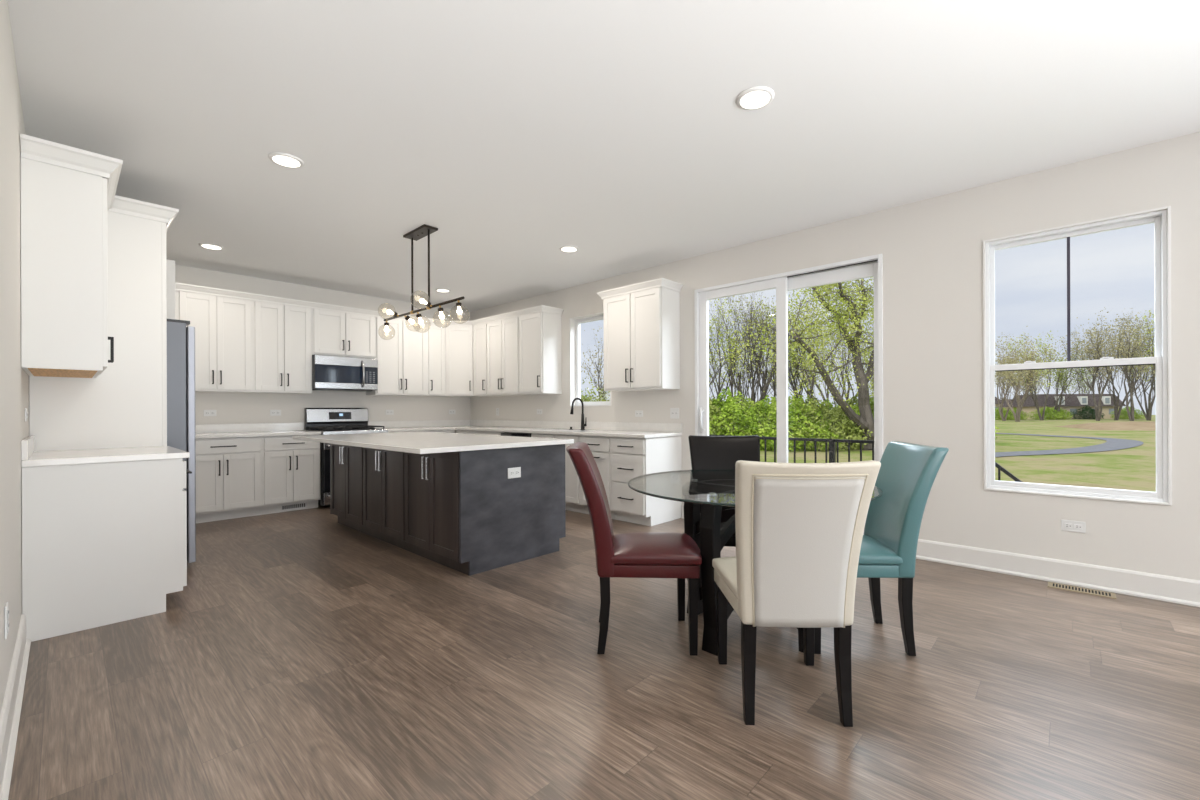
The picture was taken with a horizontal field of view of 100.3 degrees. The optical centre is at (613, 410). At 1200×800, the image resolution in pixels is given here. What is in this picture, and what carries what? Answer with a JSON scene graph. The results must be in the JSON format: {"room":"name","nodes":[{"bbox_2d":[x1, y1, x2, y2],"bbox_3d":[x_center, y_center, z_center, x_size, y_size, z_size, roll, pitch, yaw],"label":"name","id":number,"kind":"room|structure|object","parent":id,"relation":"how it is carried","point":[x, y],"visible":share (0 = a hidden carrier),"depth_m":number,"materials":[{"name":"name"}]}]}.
{"room":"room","nodes":[
{"label":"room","id":0,"kind":"room"},
{"bbox_2d":[0,0,28,714],"bbox_3d":[-3.239,-0.218,2.671,6.385,2.764,0.120,0,0,42],"label":"wall","id":1,"kind":"structure","parent":0,"point":[14,381],"depth_m":2.00,"materials":[{"name":"white paint"}]},
{"bbox_2d":[4,602,8,638],"bbox_3d":[-2.184,0.755,1.802,0.072,0.115,0.009,0,0,42],"label":"outlet","id":2,"kind":"object","parent":1,"relation":"attached to","point":[6,608],"visible":1,"depth_m":1.78,"materials":[{"name":"white plastic"}]},
{"bbox_2d":[0,614,30,799],"bbox_3d":[-1.880,1.085,1.539,2.858,0.148,0.030,0,0,42],"label":"baseboard","id":3,"kind":"structure","parent":1,"relation":"attached to","point":[12,702],"depth_m":1.82,"materials":[{"name":"white paint"}]},
{"bbox_2d":[21,435,33,459],"bbox_3d":[-3.249,0.199,2.778,0.850,0.100,0.021,0,0,42],"label":"backsplash","id":4,"kind":"structure","parent":1,"relation":"attached to","point":[27,444],"depth_m":2.50,"materials":[{"name":"white stone"}]},
{"bbox_2d":[21,157,113,377],"bbox_3d":[-3.147,-0.746,2.902,0.838,1.070,0.345,0,0,42],"label":"upper cabinet","id":5,"kind":"object","parent":1,"relation":"attached to","point":[64,268],"visible":1,"depth_m":2.60,"materials":[{"name":"white paint"}]},
{"bbox_2d":[20,133,178,232],"bbox_3d":[-3.364,-1.339,3.334,1.854,0.158,0.690,0,0,42],"label":"crown molding","id":6,"kind":"structure","parent":5,"relation":"attached to","point":[32,148],"depth_m":2.67,"materials":[{"name":"white paint"}]},
{"bbox_2d":[175,265,469,432],"bbox_3d":[-3.948,-0.215,6.508,0.170,2.764,4.602,0,0,42],"label":"wall","id":7,"kind":"structure","parent":0,"point":[231,408],"depth_m":6.40,"materials":[{"name":"white paint"}]},
{"bbox_2d":[175,290,252,392],"bbox_3d":[-4.447,-0.740,5.554,0.375,1.062,0.680,0,0,42],"label":"upper cabinet","id":8,"kind":"object","parent":7,"relation":"attached to","point":[223,326],"visible":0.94,"depth_m":5.48,"materials":[{"name":"white paint"}]},
{"bbox_2d":[175,282,563,325],"bbox_3d":[-2.919,-1.295,6.508,4.361,0.076,1.570,0,0,-18],"label":"crown molding","id":9,"kind":"structure","parent":8,"relation":"on","point":[178,286],"depth_m":6.38,"materials":[{"name":"white paint"}]},
{"bbox_2d":[195,423,303,432],"bbox_3d":[-4.682,0.206,5.558,0.020,0.097,2.196,0,0,42],"label":"backsplash","id":10,"kind":"structure","parent":7,"relation":"attached to","point":[204,428],"depth_m":5.92,"materials":[{"name":"white stone"}]},
{"bbox_2d":[249,301,311,393],"bbox_3d":[-4.015,-0.742,6.029,0.375,1.062,0.605,0,0,42],"label":"upper cabinet","id":11,"kind":"object","parent":7,"relation":"attached to","point":[282,334],"visible":0.99,"depth_m":5.91,"materials":[{"name":"white paint"}]},
{"bbox_2d":[312,309,374,358],"bbox_3d":[-3.556,-0.983,6.534,0.375,0.582,0.760,0,0,42],"label":"upper cabinet","id":12,"kind":"object","parent":7,"relation":"attached to","point":[334,333],"visible":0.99,"depth_m":6.41,"materials":[{"name":"white paint"}]},
{"bbox_2d":[312,354,377,391],"bbox_3d":[-3.522,-0.472,6.504,0.463,0.429,0.756,0,0,42],"label":"microwave","id":13,"kind":"object","parent":12,"relation":"attached to","point":[329,373],"visible":0.95,"depth_m":6.37,"materials":[{"name":"silver metal"}]},
{"bbox_2d":[366,317,426,395],"bbox_3d":[-3.052,-0.745,7.087,0.375,1.062,0.735,0,0,42],"label":"upper cabinet","id":14,"kind":"object","parent":7,"relation":"attached to","point":[402,357],"visible":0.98,"depth_m":6.97,"materials":[{"name":"white paint"}]},
{"bbox_2d":[427,324,445,395],"bbox_3d":[-2.707,-0.747,7.466,0.375,1.062,0.292,0,0,42],"label":"upper cabinet","id":15,"kind":"object","parent":7,"relation":"attached to","point":[436,341],"visible":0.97,"depth_m":7.37,"materials":[{"name":"white paint"}]},
{"bbox_2d":[435,326,487,396],"bbox_3d":[-2.314,-0.748,7.713,0.624,1.062,0.614,0,0,42],"label":"upper cabinet","id":16,"kind":"object","parent":7,"relation":"attached to","point":[459,339],"visible":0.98,"depth_m":7.49,"materials":[{"name":"white paint"}]},
{"bbox_2d":[7,0,1199,311],"bbox_3d":[-0.550,-1.710,1.345,12.155,0.200,7.997,0,0,42],"label":"ceiling","id":17,"kind":"structure","parent":0,"point":[518,131],"depth_m":2.73,"materials":[{"name":"white paint"}]},
{"bbox_2d":[268,152,303,167],"bbox_3d":[-2.094,-1.597,3.202,0.192,0.011,0.192,0,0,42],"label":"recessed light","id":18,"kind":"object","parent":17,"relation":"in","point":[283,159],"visible":1,"depth_m":3.19,"materials":[{"name":"white paint"}]},
{"bbox_2d":[272,156,299,166],"bbox_3d":[-2.094,-1.597,3.202,0.150,0.006,0.150,0,0,42],"label":"diffuser","id":19,"kind":"object","parent":18,"relation":"attached to","point":[287,161],"depth_m":3.20,"materials":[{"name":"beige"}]},
{"bbox_2d":[378,224,469,339],"bbox_3d":[-1.760,-1.153,4.503,1.496,0.902,0.381,0,0,42],"label":"pendant light","id":20,"kind":"object","parent":17,"relation":"hanging from","point":[424,230],"visible":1,"depth_m":4.45,"materials":[{"name":"brown metal"}]},
{"bbox_2d":[736,86,774,109],"bbox_3d":[0.731,-1.608,2.584,0.192,0.011,0.192,0,0,42],"label":"recessed light","id":21,"kind":"object","parent":17,"relation":"in","point":[753,98],"visible":1,"depth_m":2.57,"materials":[{"name":"white paint"}]},
{"bbox_2d":[740,91,769,108],"bbox_3d":[0.731,-1.607,2.584,0.150,0.006,0.150,0,0,42],"label":"diffuser","id":22,"kind":"object","parent":21,"relation":"attached to","point":[748,99],"depth_m":2.58,"materials":[{"name":"white"}]},
{"bbox_2d":[8,505,1199,799],"bbox_3d":[-0.539,1.254,1.345,12.155,0.200,7.997,0,0,42],"label":"floor","id":23,"kind":"structure","parent":0,"point":[305,654],"depth_m":2.06,"materials":[{"name":"wood"}]},
{"bbox_2d":[29,211,175,450],"bbox_3d":[-3.670,-0.084,3.680,0.982,2.500,0.788,0,0,42],"label":"refrigerator surround","id":24,"kind":"object","parent":23,"relation":"on","point":[125,406],"visible":0.34,"depth_m":3.37,"materials":[{"name":"white paint"}]},
{"bbox_2d":[22,458,191,641],"bbox_3d":[-3.031,0.724,3.023,0.836,0.880,0.672,0,0,42],"label":"base cabinet","id":25,"kind":"object","parent":23,"relation":"on","point":[103,544],"visible":0.98,"depth_m":2.69,"materials":[{"name":"white paint"}]},
{"bbox_2d":[21,446,189,466],"bbox_3d":[-3.039,0.266,3.008,0.850,0.033,0.644,0,0,42],"label":"countertop","id":26,"kind":"structure","parent":25,"relation":"on","point":[85,456],"depth_m":2.83,"materials":[{"name":"white stone"}]},
{"bbox_2d":[167,319,195,562],"bbox_3d":[-3.646,0.245,3.711,0.900,1.802,0.809,0,0,42],"label":"refrigerator","id":27,"kind":"object","parent":23,"relation":"on","point":[180,338],"visible":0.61,"depth_m":3.64,"materials":[{"name":"grey"}]},
{"bbox_2d":[196,437,261,522],"bbox_3d":[-4.326,0.730,5.462,0.670,0.876,0.700,0,0,42],"label":"base cabinet","id":28,"kind":"object","parent":23,"relation":"on","point":[228,470],"visible":0.82,"depth_m":5.30,"materials":[{"name":"white paint"}]},
{"bbox_2d":[261,435,319,514],"bbox_3d":[-3.895,0.729,5.935,0.670,0.876,0.580,0,0,42],"label":"base cabinet","id":29,"kind":"object","parent":23,"relation":"on","point":[290,467],"visible":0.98,"depth_m":5.71,"materials":[{"name":"white paint"}]},
{"bbox_2d":[281,501,306,510],"bbox_3d":[-3.720,1.115,5.824,0.006,0.078,0.270,0,0,42],"label":"vent","id":30,"kind":"object","parent":29,"relation":"attached to","point":[299,505],"visible":0.91,"depth_m":5.82,"materials":[{"name":"white plastic"}]},
{"bbox_2d":[305,408,387,505],"bbox_3d":[-3.408,0.549,6.406,0.738,1.171,0.758,0,0,42],"label":"gas range","id":31,"kind":"object","parent":23,"relation":"on","point":[328,421],"visible":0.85,"depth_m":6.38,"materials":[{"name":"silver metal"}]},
{"bbox_2d":[323,443,329,491],"bbox_3d":[-3.170,0.669,6.189,0.093,0.590,0.738,0,0,42],"label":"oven","id":32,"kind":"object","parent":31,"relation":"in","point":[326,446],"depth_m":5.95,"materials":[{"name":"black metal"}]},
{"bbox_2d":[306,428,386,431],"bbox_3d":[-3.418,0.252,6.413,0.635,0.017,0.758,0,0,42],"label":"cooktop","id":33,"kind":"object","parent":31,"relation":"in","point":[307,429],"depth_m":6.31,"materials":[{"name":"black ceramic"}]},
{"bbox_2d":[330,444,565,575],"bbox_3d":[-1.670,0.719,4.637,2.512,0.879,1.024,0,0,42],"label":"kitchen island","id":34,"kind":"object","parent":23,"relation":"on","point":[461,511],"visible":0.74,"depth_m":3.86,"materials":[{"name":"black wood"}]},
{"bbox_2d":[292,431,573,453],"bbox_3d":[-1.745,0.261,4.533,2.625,0.033,1.330,0,0,42],"label":"island countertop","id":35,"kind":"structure","parent":34,"relation":"on","point":[420,442],"depth_m":4.02,"materials":[{"name":"white stone"}]},
{"bbox_2d":[508,467,520,478],"bbox_3d":[-0.749,0.470,3.777,0.009,0.078,0.118,0,0,42],"label":"outlet","id":36,"kind":"object","parent":34,"relation":"attached to","point":[515,472],"visible":1,"depth_m":3.78,"materials":[{"name":"white plastic"}]},
{"bbox_2d":[456,430,503,435],"bbox_3d":[-1.694,0.721,7.116,1.110,0.876,0.670,0,0,42],"label":"base cabinet","id":37,"kind":"object","parent":23,"relation":"on","point":[457,431],"visible":0.06,"depth_m":6.85,"materials":[{"name":"white paint"}]},
{"bbox_2d":[375,426,681,437],"bbox_3d":[-1.348,0.260,6.149,4.154,0.033,1.631,0,0,42],"label":"countertop","id":38,"kind":"structure","parent":37,"relation":"on","point":[608,433],"depth_m":6.05,"materials":[{"name":"white stone"}]},
{"bbox_2d":[570,398,586,429],"bbox_3d":[-0.427,0.041,6.085,0.092,0.398,0.233,0,0,42],"label":"kitchen faucet","id":39,"kind":"object","parent":38,"relation":"on","point":[583,425],"visible":0.98,"depth_m":6.14,"materials":[{"name":"black metal"}]},
{"bbox_2d":[531,433,584,512],"bbox_3d":[-0.502,0.716,6.031,0.853,0.876,0.670,0,0,42],"label":"base cabinet","id":40,"kind":"object","parent":23,"relation":"on","point":[572,482],"visible":0.3,"depth_m":5.64,"materials":[{"name":"white paint"}]},
{"bbox_2d":[580,435,615,519],"bbox_3d":[-0.013,0.714,5.585,0.468,0.876,0.670,0,0,42],"label":"base cabinet","id":41,"kind":"object","parent":23,"relation":"on","point":[600,446],"visible":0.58,"depth_m":5.29,"materials":[{"name":"white paint"}]},
{"bbox_2d":[566,442,701,655],"bbox_3d":[0.096,0.663,2.558,0.668,0.977,0.483,0,0,-1],"label":"dining chair","id":42,"kind":"object","parent":23,"relation":"on","point":[647,554],"visible":1,"depth_m":2.35,"materials":[{"name":"red leather"}]},
{"bbox_2d":[611,532,701,564],"bbox_3d":[0.204,0.687,2.559,0.452,0.075,0.470,0,0,-1],"label":"seat cushion","id":43,"kind":"object","parent":42,"relation":"on","point":[647,548],"depth_m":2.39,"materials":[{"name":"red leather"}]},
{"bbox_2d":[611,436,681,525],"bbox_3d":[0.333,0.713,5.271,0.462,0.876,0.670,0,0,42],"label":"base cabinet","id":44,"kind":"object","parent":23,"relation":"on","point":[631,458],"visible":0.97,"depth_m":5.07,"materials":[{"name":"white paint"}]},
{"bbox_2d":[688,435,759,546],"bbox_3d":[0.743,0.661,3.199,0.483,0.977,0.668,0,0,5],"label":"dining chair","id":45,"kind":"object","parent":23,"relation":"on","point":[706,452],"visible":0.13,"depth_m":3.41,"materials":[{"name":"black leather"}]},
{"bbox_2d":[700,513,735,535],"bbox_3d":[0.734,0.685,3.092,0.470,0.075,0.452,0,0,5],"label":"seat cushion","id":46,"kind":"object","parent":45,"relation":"on","point":[721,525],"depth_m":2.91,"materials":[{"name":"black leather"}]},
{"bbox_2d":[628,469,882,655],"bbox_3d":[0.702,0.765,2.625,1.254,0.770,1.254,0,0,42],"label":"dining table","id":47,"kind":"object","parent":23,"relation":"on","point":[704,529],"visible":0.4,"depth_m":2.40,"materials":[{"name":"clear glass"}]},
{"bbox_2d":[712,460,880,726],"bbox_3d":[0.679,0.661,1.998,0.483,0.977,0.668,0,0,2],"label":"dining chair","id":48,"kind":"object","parent":23,"relation":"on","point":[799,527],"visible":1,"depth_m":1.79,"materials":[{"name":"beige leather"}]},
{"bbox_2d":[712,556,737,599],"bbox_3d":[0.683,0.685,2.106,0.470,0.075,0.452,0,0,2],"label":"seat cushion","id":49,"kind":"object","parent":48,"relation":"on","point":[725,568],"depth_m":2.12,"materials":[{"name":"beige leather"}]},
{"bbox_2d":[814,441,948,655],"bbox_3d":[1.254,0.659,2.544,0.668,0.977,0.483,0,0,5],"label":"dining chair","id":50,"kind":"object","parent":23,"relation":"on","point":[907,473],"visible":0.58,"depth_m":2.36,"materials":[{"name":"teal leather"}]},
{"bbox_2d":[858,535,902,564],"bbox_3d":[1.146,0.684,2.554,0.452,0.075,0.470,0,0,5],"label":"seat cushion","id":51,"kind":"object","parent":50,"relation":"on","point":[875,549],"depth_m":2.36,"materials":[{"name":"teal leather"}]},
{"bbox_2d":[1048,582,1116,598],"bbox_3d":[2.961,1.138,3.171,0.316,0.006,0.114,0,0,42],"label":"floor vent","id":52,"kind":"object","parent":23,"relation":"in","point":[1050,584],"visible":1,"depth_m":3.15,"materials":[{"name":"beige"}]},
{"bbox_3d":[-4.870,0.732,4.865,0.670,0.876,0.905,0,0,42],"label":"base cabinet","id":53,"kind":"object","parent":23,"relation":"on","visible":0},
{"bbox_2d":[195,430,320,438],"bbox_3d":[-4.449,0.271,5.347,0.647,0.033,2.196,0,0,42],"label":"countertop","id":54,"kind":"structure","parent":53,"relation":"on","point":[300,432],"depth_m":5.54,"materials":[{"name":"white stone"}]},
{"bbox_2d":[470,132,1199,579],"bbox_3d":[2.090,-0.237,4.239,12.155,2.764,0.170,0,0,42],"label":"wall","id":55,"kind":"structure","parent":0,"point":[931,249],"depth_m":3.68,"materials":[{"name":"white paint"}]},
{"bbox_2d":[473,323,490,395],"bbox_3d":[-1.879,-0.750,7.479,0.365,1.062,0.375,0,0,42],"label":"upper cabinet","id":56,"kind":"object","parent":55,"relation":"attached to","point":[479,331],"visible":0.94,"depth_m":7.37,"materials":[{"name":"white paint"}]},
{"bbox_2d":[487,317,532,395],"bbox_3d":[-1.465,-0.751,7.102,0.755,1.062,0.375,0,0,42],"label":"upper cabinet","id":57,"kind":"object","parent":55,"relation":"attached to","point":[502,335],"visible":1,"depth_m":6.97,"materials":[{"name":"white paint"}]},
{"bbox_2d":[368,420,681,431],"bbox_3d":[-1.348,0.194,6.150,4.154,0.097,1.632,0,0,42],"label":"backsplash","id":58,"kind":"structure","parent":55,"relation":"attached to","point":[622,426],"depth_m":6.91,"materials":[{"name":"white stone"}]},
{"bbox_2d":[519,312,561,394],"bbox_3d":[-1.002,-0.753,6.681,0.497,1.062,0.375,0,0,42],"label":"upper cabinet","id":59,"kind":"object","parent":55,"relation":"attached to","point":[540,345],"visible":1,"depth_m":6.55,"materials":[{"name":"white paint"}]},
{"bbox_2d":[570,312,610,406],"bbox_3d":[-0.247,-0.629,6.357,0.730,1.155,0.171,0,0,42],"label":"window","id":60,"kind":"structure","parent":55,"relation":"in","point":[575,323],"depth_m":6.57,"materials":[{"name":"white paint"}]},
{"bbox_2d":[603,287,679,390],"bbox_3d":[0.278,-0.758,5.515,0.830,1.062,0.375,0,0,42],"label":"upper cabinet","id":61,"kind":"object","parent":55,"relation":"attached to","point":[642,328],"visible":1,"depth_m":5.33,"materials":[{"name":"white paint"}]},
{"bbox_2d":[597,278,682,298],"bbox_3d":[0.274,-1.307,5.513,0.926,0.076,0.376,0,0,42],"label":"crown molding","id":62,"kind":"structure","parent":61,"relation":"on","point":[660,282],"depth_m":5.30,"materials":[{"name":"white paint"}]},
{"bbox_2d":[694,254,882,534],"bbox_3d":[1.554,-0.059,4.685,1.785,2.411,0.193,0,0,42],"label":"door","id":63,"kind":"structure","parent":55,"relation":"in","point":[869,266],"depth_m":4.62,"materials":[{"name":"white plastic"}]},
{"bbox_2d":[916,539,1199,606],"bbox_3d":[4.285,1.063,2.109,5.708,0.148,0.030,0,0,42],"label":"baseboard","id":64,"kind":"structure","parent":55,"relation":"attached to","point":[1172,589],"depth_m":3.29,"materials":[{"name":"white paint"}]},
{"bbox_2d":[1061,519,1085,532],"bbox_3d":[3.013,0.759,3.280,0.118,0.072,0.009,0,0,42],"label":"outlet","id":65,"kind":"object","parent":55,"relation":"attached to","point":[1066,525],"visible":1,"depth_m":3.28,"materials":[{"name":"white plastic"}]},
{"bbox_2d":[1064,523,1081,529],"bbox_3d":[3.012,0.759,3.278,0.086,0.032,0.002,0,0,42],"label":"socket","id":66,"kind":"object","parent":65,"relation":"attached to","point":[1067,526],"depth_m":3.28,"materials":[{"name":"white plastic"}]},
{"bbox_2d":[983,206,1171,505],"bbox_3d":[3.038,-0.326,3.340,0.906,1.789,0.142,0,0,42],"label":"window","id":67,"kind":"structure","parent":55,"relation":"in","point":[1161,217],"depth_m":3.21,"materials":[{"name":"white paint"}]},
{"label":"outside","id":68,"kind":"structure","parent":0,"visible":0},
{"bbox_2d":[760,415,1155,491],"bbox_3d":[74.959,2.075,97.188,360.000,0.500,235.353,0,0,42],"label":"lawn","id":69,"kind":"structure","parent":68,"point":[1133,468],"depth_m":21.72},
{"bbox_2d":[581,329,609,398],"bbox_3d":[-0.807,-1.574,29.904,3.012,7.488,3.180,0,0,5],"label":"bare tree","id":70,"kind":"object","parent":69,"relation":"on","point":[600,358],"visible":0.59,"depth_m":29.26,"materials":[{"name":"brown plant"}]},
{"bbox_2d":[581,378,609,401],"bbox_3d":[-1.079,0.492,17.189,3.168,3.372,3.016,0,0,42],"label":"blossom tree","id":71,"kind":"object","parent":69,"relation":"on","point":[586,399],"visible":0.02,"depth_m":16.94,"materials":[{"name":"green plant"}]},
{"bbox_2d":[709,296,745,405],"bbox_3d":[6.288,-2.936,30.727,4.061,10.192,6.932,0,0,27],"label":"bare tree","id":72,"kind":"object","parent":69,"relation":"on","point":[719,335],"visible":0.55,"depth_m":29.89,"materials":[{"name":"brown plant"}]},
{"bbox_2d":[709,394,748,435],"bbox_3d":[4.871,0.631,27.490,5.908,3.044,5.715,0,0,-41],"label":"leafy shrub","id":73,"kind":"object","parent":69,"relation":"on","point":[713,408],"visible":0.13,"depth_m":26.30,"materials":[{"name":"green plant"}]},
{"bbox_2d":[712,298,766,404],"bbox_3d":[8.439,-3.045,33.376,3.955,10.389,5.393,0,0,42],"label":"bare tree","id":74,"kind":"object","parent":69,"relation":"on","point":[739,375],"visible":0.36,"depth_m":33.23,"materials":[{"name":"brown plant"}]},
{"bbox_2d":[709,386,788,442],"bbox_3d":[5.973,0.423,27.760,5.844,3.488,6.001,0,0,-31],"label":"leafy shrub","id":75,"kind":"object","parent":69,"relation":"on","point":[732,407],"visible":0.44,"depth_m":26.42,"materials":[{"name":"green plant"}]},
{"bbox_2d":[713,406,796,450],"bbox_3d":[7.154,0.967,27.226,4.588,2.332,4.638,0,0,2],"label":"leafy shrub","id":76,"kind":"object","parent":69,"relation":"on","point":[745,410],"visible":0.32,"depth_m":26.11,"materials":[{"name":"green plant"}]},
{"bbox_2d":[709,293,813,403],"bbox_3d":[9.077,-3.354,30.836,6.660,11.009,5.090,0,0,-16],"label":"bare tree","id":77,"kind":"object","parent":69,"relation":"on","point":[765,387],"visible":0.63,"depth_m":30.34,"materials":[{"name":"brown plant"}]},
{"bbox_2d":[722,395,815,451],"bbox_3d":[8.596,0.646,27.365,5.407,2.996,5.514,0,0,41],"label":"leafy shrub","id":78,"kind":"object","parent":69,"relation":"on","point":[773,404],"visible":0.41,"depth_m":25.85,"materials":[{"name":"green plant"}]},
{"bbox_2d":[738,291,816,397],"bbox_3d":[12.341,-3.041,34.123,6.480,10.366,5.200,0,0,-20],"label":"bare tree","id":79,"kind":"object","parent":69,"relation":"on","point":[772,381],"visible":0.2,"depth_m":34.08,"materials":[{"name":"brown plant"}]},
{"bbox_2d":[714,277,873,449],"bbox_3d":[12.122,-4.069,26.740,15.136,12.391,7.784,0,0,-30],"label":"willow tree","id":80,"kind":"object","parent":69,"relation":"on","point":[866,420],"visible":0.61,"depth_m":25.57,"materials":[{"name":"green plant"}]},
{"bbox_2d":[741,294,849,402],"bbox_3d":[12.350,-2.718,33.452,6.220,9.735,8.606,0,0,26],"label":"bare tree","id":81,"kind":"object","parent":69,"relation":"on","point":[796,366],"visible":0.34,"depth_m":32.14,"materials":[{"name":"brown plant"}]},
{"bbox_2d":[753,394,842,450],"bbox_3d":[9.845,0.613,26.616,4.853,3.050,5.210,0,0,-21],"label":"leafy shrub","id":82,"kind":"object","parent":69,"relation":"on","point":[797,410],"visible":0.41,"depth_m":25.88,"materials":[{"name":"green plant"}]},
{"bbox_2d":[788,396,872,451],"bbox_3d":[11.115,0.664,27.166,5.275,2.928,6.108,0,0,-44],"label":"leafy shrub","id":83,"kind":"object","parent":69,"relation":"on","point":[831,414],"visible":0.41,"depth_m":25.83,"materials":[{"name":"green plant"}]},
{"bbox_2d":[798,293,873,406],"bbox_3d":[17.530,-3.796,39.497,6.227,11.894,9.074,0,0,-12],"label":"bare tree","id":84,"kind":"object","parent":69,"relation":"on","point":[842,352],"visible":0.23,"depth_m":40.05,"materials":[{"name":"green plant"}]},
{"bbox_2d":[816,408,863,449],"bbox_3d":[12.196,0.945,27.721,4.044,2.330,4.683,0,0,42],"label":"leafy shrub","id":85,"kind":"object","parent":69,"relation":"on","point":[836,409],"visible":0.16,"depth_m":26.46,"materials":[{"name":"green plant"}]},
{"bbox_2d":[842,392,873,445],"bbox_3d":[14.339,0.616,28.265,5.207,3.015,5.244,0,0,5],"label":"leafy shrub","id":86,"kind":"object","parent":69,"relation":"on","point":[856,411],"visible":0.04,"depth_m":27.75,"materials":[{"name":"green plant"}]},
{"bbox_2d":[848,309,873,397],"bbox_3d":[20.065,-2.754,35.890,5.549,9.809,6.108,0,0,19],"label":"bare tree","id":87,"kind":"object","parent":69,"relation":"on","point":[872,380],"visible":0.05,"depth_m":35.65,"materials":[{"name":"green plant"}]},
{"bbox_2d":[995,407,1013,419],"bbox_3d":[73.960,0.521,95.721,5.751,2.745,5.551,0,0,-2],"label":"bush","id":88,"kind":"object","parent":69,"relation":"on","point":[997,414],"visible":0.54,"depth_m":95.07,"materials":[{"name":"green plant"}]},
{"bbox_2d":[995,332,1048,420],"bbox_3d":[69.824,-6.147,87.793,10.152,16.194,7.729,0,0,42],"label":"tree","id":89,"kind":"object","parent":69,"relation":"on","point":[999,352],"visible":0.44,"depth_m":87.35,"materials":[{"name":"green plant"}]},
{"bbox_2d":[996,326,1065,421],"bbox_3d":[66.798,-5.993,81.209,10.582,15.930,6.661,0,0,42],"label":"tree","id":90,"kind":"object","parent":69,"relation":"on","point":[1029,376],"visible":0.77,"depth_m":81.04,"materials":[{"name":"green plant"}]},
{"bbox_2d":[1000,330,1061,419],"bbox_3d":[76.620,-6.309,92.315,9.178,16.445,8.871,0,0,42],"label":"tree","id":91,"kind":"object","parent":69,"relation":"on","point":[1035,396],"visible":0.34,"depth_m":91.59,"materials":[{"name":"green plant"}]},
{"bbox_2d":[1028,407,1062,419],"bbox_3d":[84.515,0.482,97.721,5.751,2.745,5.551,0,0,-2],"label":"bush","id":92,"kind":"object","parent":69,"relation":"on","point":[1049,416],"visible":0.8,"depth_m":97.34,"materials":[{"name":"green plant"}]},
{"bbox_2d":[1006,394,1125,418],"bbox_3d":[97.571,-0.859,108.500,17.215,5.200,10.000,0,0,0],"label":"house","id":93,"kind":"structure","parent":69,"relation":"on","point":[1074,402],"depth_m":104.01,"materials":[{"name":"beige"}]},
{"bbox_2d":[1042,338,1097,419],"bbox_3d":[87.223,-5.919,95.932,8.277,15.575,8.874,0,0,42],"label":"tree","id":94,"kind":"object","parent":69,"relation":"on","point":[1059,378],"visible":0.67,"depth_m":95.94,"materials":[{"name":"green plant"}]},
{"bbox_2d":[1061,360,1099,393],"bbox_3d":[139.975,-7.751,151.516,11.670,18.913,11.188,0,0,42],"label":"tree","id":95,"kind":"object","parent":69,"relation":"on","point":[1084,387],"visible":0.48,"depth_m":149.61,"materials":[{"name":"green plant"}]},
{"bbox_2d":[1069,405,1104,418],"bbox_3d":[94.503,0.339,100.307,6.393,2.963,5.531,0,0,-27],"label":"bush","id":96,"kind":"object","parent":69,"relation":"on","point":[1091,412],"visible":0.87,"depth_m":99.71,"materials":[{"name":"green plant"}]},
{"bbox_2d":[1060,307,1125,420],"bbox_3d":[84.219,-7.539,87.579,9.393,18.944,14.605,0,0,42],"label":"tree","id":97,"kind":"object","parent":69,"relation":"on","point":[1097,352],"visible":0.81,"depth_m":85.60,"materials":[{"name":"green plant"}]},
{"bbox_2d":[1054,421,1155,430],"bbox_3d":[55.986,1.525,52.065,16.047,0.780,16.184,0,0,42],"label":"bank","id":98,"kind":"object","parent":69,"relation":"on","point":[1136,425],"visible":0.66,"depth_m":50.79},
{"bbox_2d":[1082,313,1151,419],"bbox_3d":[90.629,-7.933,89.863,10.328,19.610,12.660,0,0,42],"label":"tree","id":99,"kind":"object","parent":69,"relation":"on","point":[1117,412],"visible":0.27,"depth_m":89.79,"materials":[{"name":"green plant"}]},
{"bbox_2d":[1110,406,1145,418],"bbox_3d":[102.635,0.415,99.721,5.751,2.745,5.551,0,0,-2],"label":"bush","id":100,"kind":"object","parent":69,"relation":"on","point":[1137,415],"visible":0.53,"depth_m":99.42,"materials":[{"name":"green plant"}]},
{"bbox_2d":[1105,307,1154,420],"bbox_3d":[87.026,-8.013,83.495,7.518,19.778,10.206,0,0,42],"label":"tree","id":101,"kind":"object","parent":69,"relation":"on","point":[1122,346],"visible":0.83,"depth_m":83.66,"materials":[{"name":"green plant"}]},
{"bbox_2d":[1114,310,1155,420],"bbox_3d":[91.515,-7.926,85.733,9.404,19.628,14.549,0,0,42],"label":"tree","id":102,"kind":"object","parent":69,"relation":"on","point":[1148,414],"visible":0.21,"depth_m":87.90,"materials":[{"name":"green plant"}]},
{"bbox_3d":[1.612,1.683,5.983,4.200,0.826,1.697,0,0,42],"label":"deck","id":103,"kind":"object","parent":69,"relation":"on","visible":0},
{"bbox_2d":[709,435,873,462],"bbox_3d":[2.115,0.807,6.461,4.105,0.924,0.060,0,0,42],"label":"deck railing","id":104,"kind":"object","parent":103,"relation":"on","point":[832,442],"visible":0.08,"depth_m":6.01,"materials":[{"name":"black metal"}]},
{"bbox_3d":[3.635,1.700,4.254,1.120,0.775,1.223,0,0,42],"label":"stairs","id":105,"kind":"structure","parent":69,"relation":"on","visible":0},
{"bbox_2d":[995,462,1021,481],"bbox_3d":[4.030,1.212,4.719,1.080,1.750,0.060,0,0,42],"label":"stair railing","id":106,"kind":"object","parent":105,"relation":"attached to","point":[1000,468],"visible":0.06,"depth_m":4.89,"materials":[{"name":"black metal"}]},
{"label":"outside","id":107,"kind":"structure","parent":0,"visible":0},
{"bbox_2d":[995,433,1142,456],"bbox_3d":[25.530,1.978,30.231,9.710,0.001,30.638,0,0,42],"label":"footpath","id":108,"kind":"structure","parent":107,"point":[1112,443],"depth_m":26.10,"materials":[{"name":"asphalt"}]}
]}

